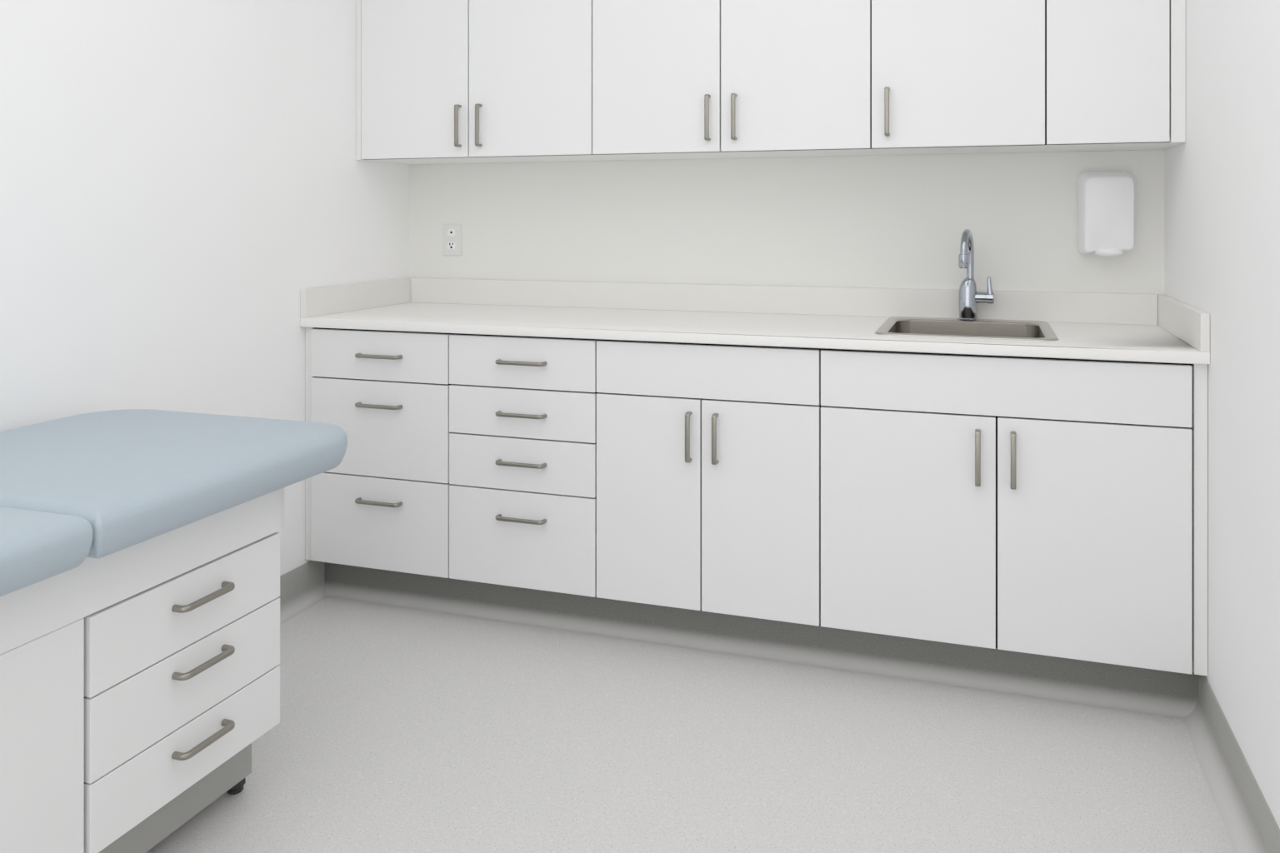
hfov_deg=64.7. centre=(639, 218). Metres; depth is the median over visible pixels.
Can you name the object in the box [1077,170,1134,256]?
soap dispenser
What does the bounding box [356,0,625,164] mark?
upper cabinet
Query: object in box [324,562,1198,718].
toe kick
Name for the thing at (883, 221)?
wall
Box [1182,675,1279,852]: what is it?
baseboard
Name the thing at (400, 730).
floor
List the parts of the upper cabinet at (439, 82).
door, handle, handle, door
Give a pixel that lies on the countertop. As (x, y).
(1089, 326)
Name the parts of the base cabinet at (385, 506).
handle, handle, handle, drawer, drawer, drawer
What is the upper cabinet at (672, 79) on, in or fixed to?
attached to the wall at (883, 221)
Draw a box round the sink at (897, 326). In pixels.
[875,316,1058,340]
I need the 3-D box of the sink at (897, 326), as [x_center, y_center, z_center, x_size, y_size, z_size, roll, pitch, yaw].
[0.926,0.396,2.877,0.464,0.174,0.494,0,0,19]
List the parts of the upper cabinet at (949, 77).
handle, door, door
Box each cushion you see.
[0,409,347,559]
[0,506,93,596]
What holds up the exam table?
on the floor
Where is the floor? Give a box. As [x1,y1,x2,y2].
[145,596,1235,852]
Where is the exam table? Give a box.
[0,409,347,852]
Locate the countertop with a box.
[300,277,1209,364]
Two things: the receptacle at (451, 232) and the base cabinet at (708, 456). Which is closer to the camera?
the base cabinet at (708, 456)
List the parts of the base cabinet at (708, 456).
door, handle, panel, handle, door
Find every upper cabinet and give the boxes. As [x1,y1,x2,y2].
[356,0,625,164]
[592,0,881,159]
[871,0,1185,154]
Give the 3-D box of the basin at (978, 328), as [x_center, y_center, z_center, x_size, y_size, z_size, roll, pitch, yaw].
[0.920,0.399,2.859,0.404,0.168,0.396,0,0,19]
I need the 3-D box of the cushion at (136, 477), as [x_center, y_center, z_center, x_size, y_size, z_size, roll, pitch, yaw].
[-1.056,0.490,2.009,0.707,0.090,0.711,0,0,19]
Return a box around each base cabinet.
[305,327,451,578]
[449,333,598,597]
[596,339,820,625]
[820,348,1207,676]
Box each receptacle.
[447,228,455,236]
[447,241,455,249]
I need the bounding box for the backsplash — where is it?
[410,278,1157,325]
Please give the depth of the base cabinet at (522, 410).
2.94 m
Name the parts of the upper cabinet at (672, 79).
door, handle, handle, door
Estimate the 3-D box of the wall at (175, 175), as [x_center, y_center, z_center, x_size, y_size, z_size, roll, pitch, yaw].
[-1.661,-0.097,1.620,0.120,2.620,4.600,0,0,19]
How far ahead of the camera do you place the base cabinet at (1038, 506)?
2.51 m
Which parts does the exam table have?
panel, drawer, drawer, drawer, handle, handle, handle, frame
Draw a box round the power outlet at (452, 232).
[443,224,461,255]
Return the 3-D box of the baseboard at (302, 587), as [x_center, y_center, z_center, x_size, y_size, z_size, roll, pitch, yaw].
[-1.665,1.153,1.351,0.046,0.118,4.088,0,0,19]
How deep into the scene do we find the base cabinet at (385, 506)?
3.10 m
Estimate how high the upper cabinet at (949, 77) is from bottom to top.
0.838 m
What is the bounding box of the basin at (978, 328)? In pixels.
[887,320,1044,338]
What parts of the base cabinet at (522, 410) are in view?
handle, handle, handle, handle, drawer, drawer, drawer, drawer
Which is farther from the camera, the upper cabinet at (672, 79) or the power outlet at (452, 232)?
the power outlet at (452, 232)
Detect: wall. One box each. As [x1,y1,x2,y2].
[0,0,409,575]
[409,150,1164,294]
[1164,0,1279,829]
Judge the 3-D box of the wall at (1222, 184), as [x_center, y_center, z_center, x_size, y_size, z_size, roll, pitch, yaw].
[0.853,-0.097,0.765,0.120,2.620,4.600,0,0,19]
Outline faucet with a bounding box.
[957,229,994,320]
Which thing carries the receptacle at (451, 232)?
attached to the power outlet at (452, 232)
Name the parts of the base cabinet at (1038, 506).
door, handle, panel, handle, door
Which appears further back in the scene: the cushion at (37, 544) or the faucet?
the faucet
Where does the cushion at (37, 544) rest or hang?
on the exam table
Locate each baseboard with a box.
[278,560,327,624]
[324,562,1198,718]
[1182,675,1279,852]
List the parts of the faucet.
spout, lever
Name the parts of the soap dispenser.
push lever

